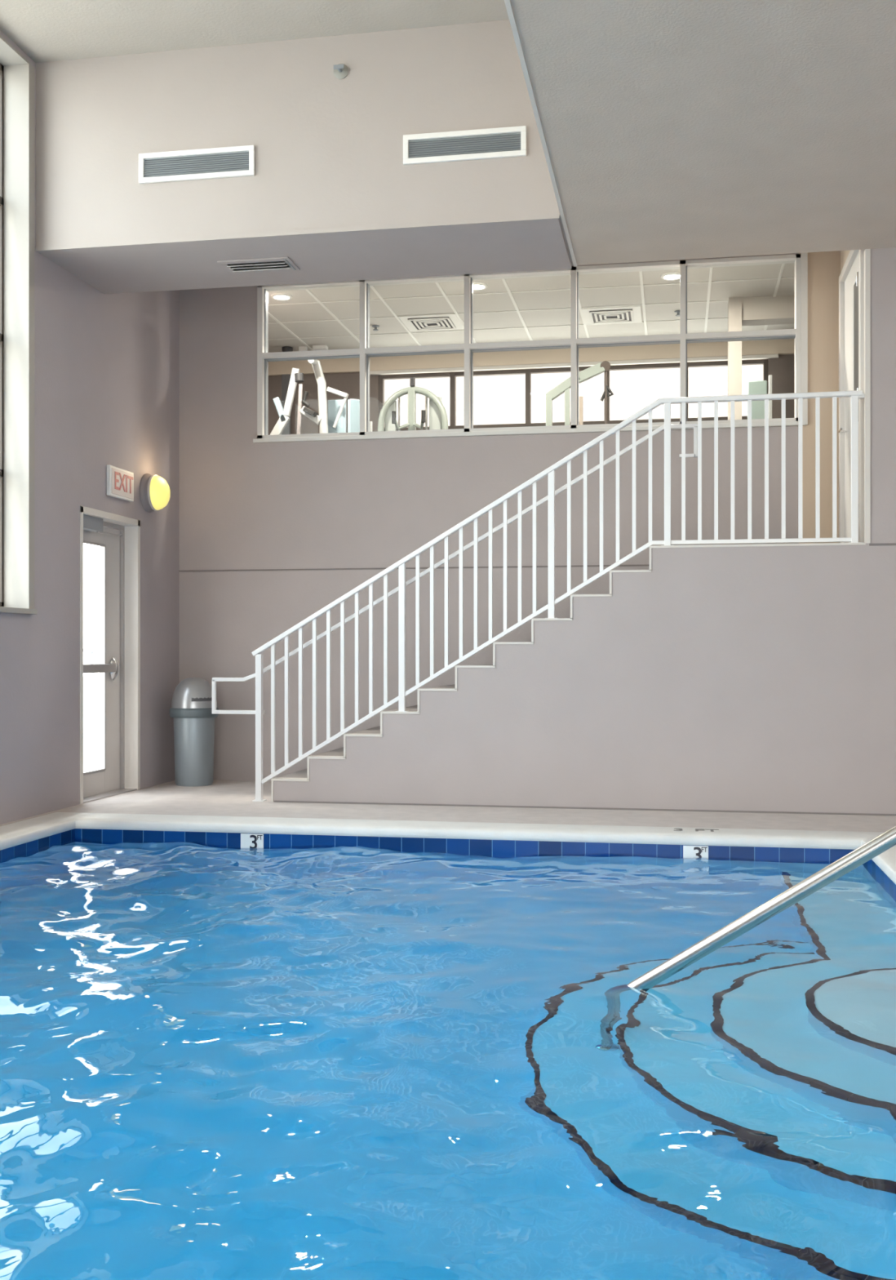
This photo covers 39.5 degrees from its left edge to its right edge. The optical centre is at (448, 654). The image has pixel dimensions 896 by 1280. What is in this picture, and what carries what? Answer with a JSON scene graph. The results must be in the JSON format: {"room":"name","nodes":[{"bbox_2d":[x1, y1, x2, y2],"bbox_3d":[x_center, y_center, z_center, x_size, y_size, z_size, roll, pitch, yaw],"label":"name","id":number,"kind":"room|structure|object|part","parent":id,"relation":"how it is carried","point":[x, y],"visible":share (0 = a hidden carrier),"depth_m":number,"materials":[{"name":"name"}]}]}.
{"room":"indoor swimming pool","nodes":[
{"label":"indoor swimming pool","id":0,"kind":"room"},
{"bbox_2d":[0,30,179,824],"bbox_3d":[-3.831,-1.530,4.753,0.280,5.360,13.980,0,0,10],"label":"wall","id":1,"kind":"structure","parent":0,"point":[107,366],"depth_m":9.51,"materials":[{"name":"paint"}]},
{"bbox_2d":[0,35,37,614],"bbox_3d":[-3.727,-2.220,5.069,0.270,3.880,7.699,0,0,10],"label":"window","id":2,"kind":"structure","parent":1,"relation":"in","point":[17,74],"depth_m":8.77,"materials":[{"name":"white glass"}]},
{"bbox_3d":[-3.835,-2.230,5.066,0.060,3.840,7.594,0,0,10],"label":"frame","id":3,"kind":"part","parent":2,"relation":"part of","materials":[{"name":"white metal"}]},
{"bbox_3d":[-3.703,-0.299,5.065,0.220,0.038,7.699,0,0,10],"label":"sill","id":4,"kind":"part","parent":2,"relation":"part of","materials":[{"name":"grey paint"}]},
{"bbox_2d":[80,505,140,804],"bbox_3d":[-2.844,0.006,10.102,0.266,2.287,1.081,0,0,10],"label":"door","id":5,"kind":"structure","parent":1,"relation":"in","point":[117,537],"depth_m":10.44,"materials":[{"name":"white"}]},
{"bbox_3d":[-2.753,-0.993,10.247,0.071,0.053,0.577,0,0,4],"label":"closer arm","id":6,"kind":"part","parent":5,"relation":"part of","materials":[{"name":"silver metal"}]},
{"bbox_2d":[106,464,133,502],"bbox_3d":[-2.675,-1.393,10.201,0.042,0.245,0.441,0,0,10],"label":"exit sign","id":7,"kind":"object","parent":1,"relation":"attached to","point":[120,482],"visible":1,"depth_m":10.15,"materials":[{"name":"white plastic"}]},
{"bbox_2d":[139,473,170,512],"bbox_3d":[-2.499,-1.390,10.751,0.192,0.336,0.336,0,0,10],"label":"wall lamp","id":8,"kind":"object","parent":1,"relation":"attached to","point":[154,490],"visible":1,"depth_m":10.65,"materials":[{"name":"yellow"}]},
{"bbox_3d":[-2.463,-1.390,10.745,0.120,0.296,0.296,0,0,10],"label":"lamp glass","id":9,"kind":"part","parent":8,"relation":"part of","materials":[{"name":"yellow glass"}]},
{"bbox_2d":[0,0,509,62],"bbox_3d":[-2.008,-4.310,3.516,4.150,0.200,12.400,0,0,10],"label":"ceiling","id":10,"kind":"structure","parent":0,"point":[45,30],"depth_m":8.29,"materials":[{"name":"paint"}]},
{"bbox_2d":[37,218,571,293],"bbox_3d":[-1.009,-2.880,9.088,3.720,0.020,1.084,0,0,10],"label":"ceiling","id":11,"kind":"structure","parent":0,"point":[539,244],"depth_m":9.00,"materials":[{"name":"paint"}]},
{"bbox_2d":[217,257,300,274],"bbox_3d":[-1.394,-2.858,9.204,0.540,0.026,0.290,0,0,10],"label":"ceiling vent","id":12,"kind":"object","parent":11,"relation":"in","point":[277,264],"visible":1,"depth_m":9.19,"materials":[{"name":"metal"}]},
{"bbox_2d":[35,19,573,265],"bbox_3d":[-0.994,-3.550,9.085,3.750,1.320,1.080,0,0,10],"label":"wall","id":13,"kind":"structure","parent":0,"point":[329,148],"depth_m":8.56,"materials":[{"name":"paint"}]},
{"bbox_2d":[138,145,254,183],"bbox_3d":[-1.747,-3.397,8.662,0.844,0.205,0.022,0,0,10],"label":"air vent","id":14,"kind":"object","parent":13,"relation":"in","point":[234,161],"visible":1,"depth_m":8.66,"materials":[{"name":"white plastic"}]},
{"bbox_2d":[35,213,559,251],"bbox_3d":[-1.102,-2.885,8.549,3.730,0.034,0.010,0,0,10],"label":"edging","id":15,"kind":"object","parent":13,"relation":"attached to","point":[553,215],"visible":1,"depth_m":8.53,"materials":[{"name":"paint"}]},
{"bbox_2d":[333,63,348,79],"bbox_3d":[-0.733,-3.960,8.454,0.104,0.104,0.068,0,0,10],"label":"sprinkler head","id":16,"kind":"object","parent":13,"relation":"attached to","point":[340,70],"visible":1,"depth_m":8.47},
{"bbox_2d":[403,125,526,164],"bbox_3d":[0.109,-3.393,8.324,0.832,0.195,0.022,0,0,10],"label":"air vent","id":17,"kind":"object","parent":13,"relation":"in","point":[513,144],"visible":1,"depth_m":8.32,"materials":[{"name":"white plastic"}]},
{"bbox_2d":[0,780,895,832],"bbox_3d":[0.760,1.275,3.841,9.080,0.250,13.830,0,0,10],"label":"floor","id":18,"kind":"structure","parent":0,"point":[222,797],"depth_m":9.05,"materials":[{"name":"concrete"}]},
{"bbox_2d":[169,677,219,786],"bbox_3d":[-2.236,0.676,10.998,0.430,0.947,0.430,0,0,10],"label":"trash can","id":19,"kind":"object","parent":18,"relation":"on","point":[191,709],"visible":0.98,"depth_m":10.85,"materials":[{"name":"silver metal"}]},
{"bbox_3d":[-2.236,0.339,10.998,0.396,0.272,0.396,0,0,10],"label":"lid","id":20,"kind":"part","parent":19,"relation":"part of","materials":[{"name":"grey metal"}]},
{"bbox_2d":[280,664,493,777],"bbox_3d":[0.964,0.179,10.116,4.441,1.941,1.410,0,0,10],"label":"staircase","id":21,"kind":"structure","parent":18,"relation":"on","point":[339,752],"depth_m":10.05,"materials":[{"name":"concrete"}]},
{"bbox_2d":[0,828,895,899],"bbox_3d":[-0.595,1.860,5.053,5.800,1.280,7.030,0,0,10],"label":"pool tile border","id":22,"kind":"object","parent":18,"relation":"in","point":[500,848],"visible":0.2,"depth_m":8.21,"materials":[{"name":"tile"}]},
{"bbox_2d":[240,833,263,848],"bbox_3d":[-1.334,1.287,8.494,0.163,0.126,0.008,0,0,10],"label":"depth marker","id":23,"kind":"object","parent":22,"relation":"attached to","point":[247,840],"visible":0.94,"depth_m":8.49,"materials":[{"name":"white tile"}]},
{"bbox_2d":[0,838,895,1279],"bbox_3d":[-0.595,1.755,5.053,5.308,1.031,6.538,0,0,10],"label":"pool water","id":24,"kind":"object","parent":22,"relation":"in","point":[217,1062],"visible":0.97,"depth_m":3.89,"materials":[{"name":"blue liquid"}]},
{"bbox_2d":[0,812,895,884],"bbox_3d":[-0.595,1.183,5.053,5.880,0.074,7.110,0,0,10],"label":"coping","id":25,"kind":"object","parent":22,"relation":"on","point":[25,831],"visible":0.9,"depth_m":8.26,"materials":[{"name":"concrete"}]},
{"bbox_2d":[674,828,719,831],"bbox_3d":[1.615,1.145,8.118,0.289,0.002,0.109,0,0,10],"label":"depth marker","id":26,"kind":"object","parent":25,"relation":"on","point":[678,829],"visible":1,"depth_m":8.12,"materials":[{"name":"grey"}]},
{"bbox_2d":[683,845,708,857],"bbox_3d":[1.581,1.287,7.963,0.158,0.126,0.008,0,0,10],"label":"depth marker","id":27,"kind":"object","parent":22,"relation":"attached to","point":[688,851],"visible":0.65,"depth_m":7.96,"materials":[{"name":"white tile"}]},
{"bbox_3d":[1.164,1.868,4.733,1.726,0.764,6.510,0,0,10],"label":"steps","id":28,"kind":"structure","parent":22,"relation":"on","visible":0},
{"bbox_2d":[626,825,895,988],"bbox_3d":[1.593,1.111,4.523,2.179,1.878,0.111,0,0,22],"label":"pool handrail","id":29,"kind":"object","parent":28,"relation":"on","point":[886,840],"visible":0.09,"depth_m":4.66,"materials":[{"name":"silver metal"}]},
{"bbox_2d":[179,250,840,781],"bbox_3d":[0.614,-1.240,10.973,6.237,4.780,0.150,0,0,10],"label":"wall","id":30,"kind":"structure","parent":0,"point":[245,504],"depth_m":11.13,"materials":[{"name":"paint"}]},
{"bbox_2d":[178,564,648,571],"bbox_3d":[0.403,-0.761,10.932,5.837,0.013,0.006,0,0,10],"label":"joint","id":31,"kind":"object","parent":30,"relation":"attached to","point":[642,564],"visible":0.64,"depth_m":11.12,"materials":[{"name":"grey"}]},
{"bbox_2d":[253,252,808,443],"bbox_3d":[0.633,-2.732,10.936,4.849,1.635,0.155,0,0,10],"label":"window","id":32,"kind":"structure","parent":30,"relation":"in","point":[800,332],"depth_m":10.87,"materials":[{"name":"white"}]},
{"bbox_3d":[0.613,-1.933,10.879,4.830,0.035,0.035,0,0,10],"label":"sill","id":33,"kind":"part","parent":32,"relation":"part of","materials":[{"name":"white"}]},
{"bbox_3d":[2.981,-2.735,10.450,0.055,1.630,0.030,0,0,10],"label":"casing","id":34,"kind":"part","parent":32,"relation":"part of","materials":[{"name":"white"}]},
{"bbox_2d":[268,262,794,352],"bbox_3d":[1.358,-3.425,12.346,7.750,0.100,2.820,0,0,10],"label":"ceiling","id":35,"kind":"structure","parent":0,"point":[723,291],"depth_m":12.09,"materials":[{"name":"grey tile"}]},
{"bbox_2d":[271,293,292,300],"bbox_3d":[-1.567,-3.366,11.761,0.200,0.016,0.200,0,0,10],"label":"recessed light","id":36,"kind":"object","parent":35,"relation":"in","point":[281,296],"visible":1,"depth_m":11.74,"materials":[{"name":"white"}]},
{"bbox_2d":[282,344,328,351],"bbox_3d":[-1.576,-3.330,13.704,0.510,0.085,0.120,0,0,10],"label":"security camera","id":37,"kind":"object","parent":35,"relation":"attached to","point":[286,348],"visible":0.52,"depth_m":13.68,"materials":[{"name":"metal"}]},
{"bbox_2d":[372,324,379,330],"bbox_3d":[-0.744,-3.351,12.831,0.080,0.044,0.080,0,0,10],"label":"sprinkler","id":38,"kind":"object","parent":35,"relation":"attached to","point":[375,326],"visible":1,"depth_m":12.82,"materials":[{"name":"grey metal"}]},
{"bbox_2d":[398,313,464,331],"bbox_3d":[-0.161,-3.361,12.684,0.580,0.025,0.580,0,0,10],"label":"ceiling vent","id":39,"kind":"object","parent":35,"relation":"in","point":[442,322],"visible":0.98,"depth_m":12.62,"materials":[{"name":"white metal"}]},
{"bbox_2d":[473,282,488,289],"bbox_3d":[0.264,-3.366,11.428,0.200,0.016,0.200,0,0,10],"label":"recessed light","id":40,"kind":"object","parent":35,"relation":"in","point":[477,286],"visible":0.72,"depth_m":11.41,"materials":[{"name":"white"}]},
{"bbox_2d":[268,263,794,350],"bbox_3d":[0.816,-3.370,12.306,8.802,0.007,2.693,0,0,10],"label":"grid","id":41,"kind":"object","parent":35,"relation":"attached to","point":[780,277],"visible":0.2,"depth_m":12.12,"materials":[{"name":"white metal"}]},
{"bbox_2d":[580,305,642,324],"bbox_3d":[1.629,-3.361,12.409,0.580,0.025,0.580,0,0,10],"label":"ceiling vent","id":42,"kind":"object","parent":35,"relation":"in","point":[620,314],"visible":1,"depth_m":12.34,"materials":[{"name":"white metal"}]},
{"bbox_2d":[661,271,679,279],"bbox_3d":[1.996,-3.366,11.122,0.200,0.016,0.200,0,0,10],"label":"recessed light","id":43,"kind":"object","parent":35,"relation":"in","point":[672,275],"visible":0.85,"depth_m":11.11,"materials":[{"name":"white"}]},
{"bbox_2d":[674,310,679,316],"bbox_3d":[2.268,-3.351,12.283,0.080,0.044,0.080,0,0,10],"label":"sprinkler","id":44,"kind":"object","parent":35,"relation":"attached to","point":[677,312],"visible":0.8,"depth_m":12.27,"materials":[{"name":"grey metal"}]},
{"bbox_2d":[268,338,794,376],"bbox_3d":[1.587,-3.268,13.606,7.750,0.215,0.260,0,0,10],"label":"wall","id":45,"kind":"structure","parent":0,"point":[784,346],"depth_m":13.59,"materials":[{"name":"beige paint"}]},
{"bbox_2d":[268,354,794,435],"bbox_3d":[1.593,-1.986,13.635,7.750,2.389,0.200,0,0,10],"label":"wall","id":46,"kind":"structure","parent":0,"point":[782,368],"depth_m":14.03,"materials":[{"name":"brown"}]},
{"bbox_2d":[369,354,778,431],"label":"window","id":47,"kind":"structure","parent":46,"relation":"in","point":[762,359],"depth_m":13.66,"materials":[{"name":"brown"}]},
{"bbox_2d":[369,354,778,375],"bbox_3d":[1.300,-3.143,13.562,4.440,0.035,0.050,0,0,10],"label":"shelf","id":48,"kind":"object","parent":47,"relation":"attached to","point":[762,358],"depth_m":13.57,"materials":[{"name":"white"}]},
{"bbox_2d":[273,247,895,813],"bbox_3d":[2.422,-1.020,9.073,7.684,4.340,0.120,0,0,10],"label":"wall","id":49,"kind":"structure","parent":0,"point":[755,678],"depth_m":9.12,"materials":[{"name":"paint"}]},
{"bbox_2d":[271,542,866,802],"bbox_3d":[0.813,0.177,9.353,4.425,1.946,0.106,0,0,10],"label":"edging","id":50,"kind":"object","parent":49,"relation":"attached to","point":[276,779],"visible":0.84,"depth_m":9.34,"materials":[{"name":"white"}]},
{"bbox_2d":[212,390,864,801],"bbox_3d":[0.568,-0.369,9.428,4.984,3.038,0.135,0,0,10],"label":"stair railing","id":51,"kind":"object","parent":50,"relation":"on","point":[855,395],"visible":0.98,"depth_m":9.39,"materials":[{"name":"white metal"}]},
{"bbox_3d":[-1.477,0.575,9.768,0.048,1.150,0.048,0,0,10],"label":"post","id":52,"kind":"part","parent":51,"relation":"part of","materials":[{"name":"white metal"}]},
{"bbox_3d":[-1.477,1.146,9.773,0.090,0.008,0.080,0,0,10],"label":"plate","id":53,"kind":"part","parent":51,"relation":"part of","materials":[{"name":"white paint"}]},
{"bbox_3d":[-0.351,-0.128,9.562,0.048,1.144,0.048,0,0,10],"label":"post","id":54,"kind":"part","parent":51,"relation":"part of","materials":[{"name":"white metal"}]},
{"bbox_3d":[-0.012,-0.616,9.587,3.787,2.182,0.030,0,0,10],"label":"handrail","id":55,"kind":"part","parent":51,"relation":"part of","materials":[{"name":"white metal"}]},
{"bbox_3d":[0.775,-0.818,9.357,0.048,1.113,0.048,0,0,10],"label":"post","id":56,"kind":"part","parent":51,"relation":"part of","materials":[{"name":"white metal"}]},
{"bbox_3d":[0.719,0.088,9.368,4.432,1.850,0.032,0,0,10],"label":"rail","id":57,"kind":"part","parent":51,"relation":"part of","materials":[{"name":"white metal"}]},
{"bbox_3d":[0.721,-0.936,9.367,4.577,1.904,0.062,0,0,10],"label":"rail","id":58,"kind":"part","parent":51,"relation":"part of","materials":[{"name":"white metal"}]},
{"bbox_3d":[1.619,-1.325,9.204,0.048,1.069,0.048,0,0,10],"label":"post","id":59,"kind":"part","parent":51,"relation":"part of","materials":[{"name":"white metal"}]},
{"bbox_3d":[2.920,-1.325,8.967,0.048,1.069,0.048,0,0,10],"label":"post","id":60,"kind":"part","parent":51,"relation":"part of","materials":[{"name":"white metal"}]},
{"bbox_2d":[274,800,895,816],"bbox_3d":[2.421,1.144,9.008,7.664,0.012,0.008,0,0,10],"label":"baseboard","id":61,"kind":"structure","parent":49,"relation":"attached to","point":[304,802],"depth_m":9.25,"materials":[{"name":"grey"}]},
{"bbox_2d":[864,248,870,543],"bbox_3d":[3.001,-1.841,8.933,0.034,2.099,0.068,0,0,10],"label":"edging","id":62,"kind":"object","parent":49,"relation":"attached to","point":[867,252],"visible":1,"depth_m":8.90,"materials":[{"name":"white"}]},
{"bbox_2d":[869,542,895,546],"bbox_3d":[4.598,-0.781,8.613,3.238,0.016,0.005,0,0,10],"label":"joint","id":63,"kind":"object","parent":49,"relation":"attached to","point":[882,544],"visible":1,"depth_m":8.88,"materials":[{"name":"grey"}]},
{"bbox_2d":[510,0,895,265],"bbox_3d":[2.468,-3.550,2.752,5.330,1.320,12.300,0,0,10],"label":"ceiling","id":64,"kind":"structure","parent":0,"point":[673,130],"depth_m":6.79,"materials":[{"name":"paint"}]},
{"bbox_2d":[504,0,577,266],"bbox_3d":[-0.154,-2.901,3.230,0.024,0.038,12.300,0,0,10],"label":"edging","id":65,"kind":"object","parent":64,"relation":"attached to","point":[508,3],"visible":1,"depth_m":6.69,"materials":[{"name":"white"}]},
{"bbox_2d":[840,249,850,271],"bbox_3d":[3.227,-1.240,9.704,0.160,4.780,1.410,0,0,10],"label":"wall","id":66,"kind":"structure","parent":0,"point":[844,254],"depth_m":10.23,"materials":[{"name":"beige paint"}]},
{"bbox_2d":[838,248,865,542],"bbox_3d":[3.157,-1.946,9.651,0.159,2.309,1.220,0,0,10],"label":"door","id":67,"kind":"structure","parent":66,"relation":"in","point":[851,277],"depth_m":9.85,"materials":[{"name":"white wood"}]},
{"bbox_3d":[3.176,-1.800,10.038,0.057,0.018,0.129,0,0,10],"label":"handle","id":68,"kind":"part","parent":67,"relation":"part of","materials":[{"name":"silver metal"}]},
{"bbox_3d":[3.127,-2.300,9.504,0.026,1.100,0.300,0,0,10],"label":"pane","id":69,"kind":"part","parent":67,"relation":"part of","materials":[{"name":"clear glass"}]},
{"bbox_3d":[1.340,-0.691,12.248,7.750,0.200,2.620,0,0,10],"label":"floor","id":70,"kind":"structure","parent":0,"visible":0},
{"bbox_2d":[270,359,350,435],"bbox_3d":[-1.367,-1.901,12.876,1.038,2.220,1.054,0,0,10],"label":"multi gym","id":71,"kind":"object","parent":70,"relation":"on","point":[336,420],"visible":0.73,"depth_m":12.56,"materials":[{"name":"white painted metal"}]},
{"bbox_3d":[-1.711,-2.276,12.610,0.225,0.294,0.050,0,0,10],"label":"leg","id":72,"kind":"part","parent":71,"relation":"part of","materials":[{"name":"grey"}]},
{"bbox_3d":[-1.745,-1.901,13.455,0.086,2.220,0.050,0,0,10],"label":"panel","id":73,"kind":"part","parent":71,"relation":"part of","materials":[{"name":"grey metal"}]},
{"bbox_3d":[-1.581,-2.640,12.587,0.172,0.486,0.050,0,0,10],"label":"slanted arm","id":74,"kind":"part","parent":71,"relation":"part of","materials":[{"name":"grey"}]},
{"bbox_3d":[-1.496,-2.430,12.571,0.057,0.581,0.030,0,0,10],"label":"cable post","id":75,"kind":"part","parent":71,"relation":"part of","materials":[{"name":"silver metal"}]},
{"bbox_3d":[-1.367,-2.394,12.548,0.231,0.193,0.100,0,0,10],"label":"seat rail","id":76,"kind":"part","parent":71,"relation":"part of","materials":[{"name":"grey metal"}]},
{"bbox_3d":[-1.080,-2.422,12.495,0.149,0.313,0.025,0,0,10],"label":"link rod","id":77,"kind":"part","parent":71,"relation":"part of","materials":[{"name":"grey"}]},
{"bbox_2d":[350,399,372,432],"bbox_3d":[-0.848,-1.620,11.894,0.270,1.658,0.300,0,0,10],"label":"tower","id":78,"kind":"object","parent":70,"relation":"on","point":[354,403],"visible":0.16,"depth_m":11.95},
{"bbox_2d":[377,377,448,431],"bbox_3d":[-0.402,-1.786,12.311,0.726,1.989,0.680,0,0,10],"label":"machine","id":79,"kind":"object","parent":70,"relation":"on","point":[438,420],"visible":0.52,"depth_m":12.54,"materials":[{"name":"grey metal"}]},
{"bbox_3d":[-0.493,-1.710,12.592,0.024,1.839,0.023,0,0,10],"label":"guide rod","id":80,"kind":"part","parent":79,"relation":"part of","materials":[{"name":"silver metal"}]},
{"bbox_3d":[-0.475,-2.297,12.459,0.206,0.127,0.052,0,0,-39],"label":"press arm","id":81,"kind":"part","parent":79,"relation":"part of","materials":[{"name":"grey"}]},
{"bbox_3d":[-0.362,-1.720,12.558,0.070,1.859,0.080,0,0,10],"label":"post","id":82,"kind":"part","parent":79,"relation":"part of","materials":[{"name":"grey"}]},
{"bbox_3d":[-0.281,-2.297,12.424,0.052,0.127,0.206,0,0,-30],"label":"press arm","id":83,"kind":"part","parent":79,"relation":"part of","materials":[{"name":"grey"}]},
{"bbox_3d":[-0.217,-1.710,12.542,0.024,1.839,0.023,0,0,10],"label":"guide rod","id":84,"kind":"part","parent":79,"relation":"part of","materials":[{"name":"silver metal"}]},
{"bbox_2d":[546,360,613,426],"bbox_3d":[1.291,-1.833,12.267,0.672,2.085,0.800,0,0,10],"label":"cable machine","id":85,"kind":"object","parent":70,"relation":"on","point":[599,368],"visible":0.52,"depth_m":12.25,"materials":[{"name":"grey metal"}]},
{"bbox_3d":[0.998,-1.978,12.320,0.062,1.150,0.062,0,0,10],"label":"post","id":86,"kind":"part","parent":85,"relation":"part of","materials":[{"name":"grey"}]},
{"bbox_3d":[1.138,-2.629,12.295,0.349,0.267,0.060,0,0,10],"label":"diagonal arm","id":87,"kind":"part","parent":85,"relation":"part of","materials":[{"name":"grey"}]},
{"bbox_3d":[1.178,-2.029,12.288,0.062,1.261,0.050,0,0,10],"label":"post","id":88,"kind":"part","parent":85,"relation":"part of","materials":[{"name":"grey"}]},
{"bbox_3d":[1.308,-1.962,12.264,0.035,1.132,0.035,0,0,10],"label":"guide post","id":89,"kind":"part","parent":85,"relation":"part of","materials":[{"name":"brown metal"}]},
{"bbox_3d":[1.578,-2.573,12.215,0.088,0.120,0.028,0,0,10],"label":"hanging handle","id":90,"kind":"part","parent":85,"relation":"part of","materials":[{"name":"black metal"}]},
{"bbox_2d":[747,374,773,419],"bbox_3d":[2.971,-1.665,12.063,0.526,1.748,1.600,0,0,10],"label":"exercise machine","id":91,"kind":"object","parent":70,"relation":"on","point":[759,387],"visible":0.11,"depth_m":11.37,"materials":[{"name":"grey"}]},
{"bbox_2d":[728,294,794,419],"bbox_3d":[3.715,-2.083,11.750,2.100,2.584,0.250,0,0,10],"label":"column","id":92,"kind":"structure","parent":70,"relation":"on","point":[778,309],"depth_m":11.80,"materials":[{"name":"grey paint"}]},
{"label":"outside","id":93,"kind":"structure","parent":0,"visible":0},
{"bbox_2d":[83,676,99,773],"bbox_3d":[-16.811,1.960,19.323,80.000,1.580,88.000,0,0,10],"label":"ground","id":94,"kind":"structure","parent":93,"point":[91,742],"depth_m":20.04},
{"bbox_2d":[83,648,99,734],"bbox_3d":[-5.197,0.547,18.226,0.280,1.246,0.400,0,0,10],"label":"outdoor table","id":95,"kind":"object","parent":94,"relation":"on","point":[91,732],"visible":0.9,"depth_m":18.21,"materials":[{"name":"grey metal"}]}
]}

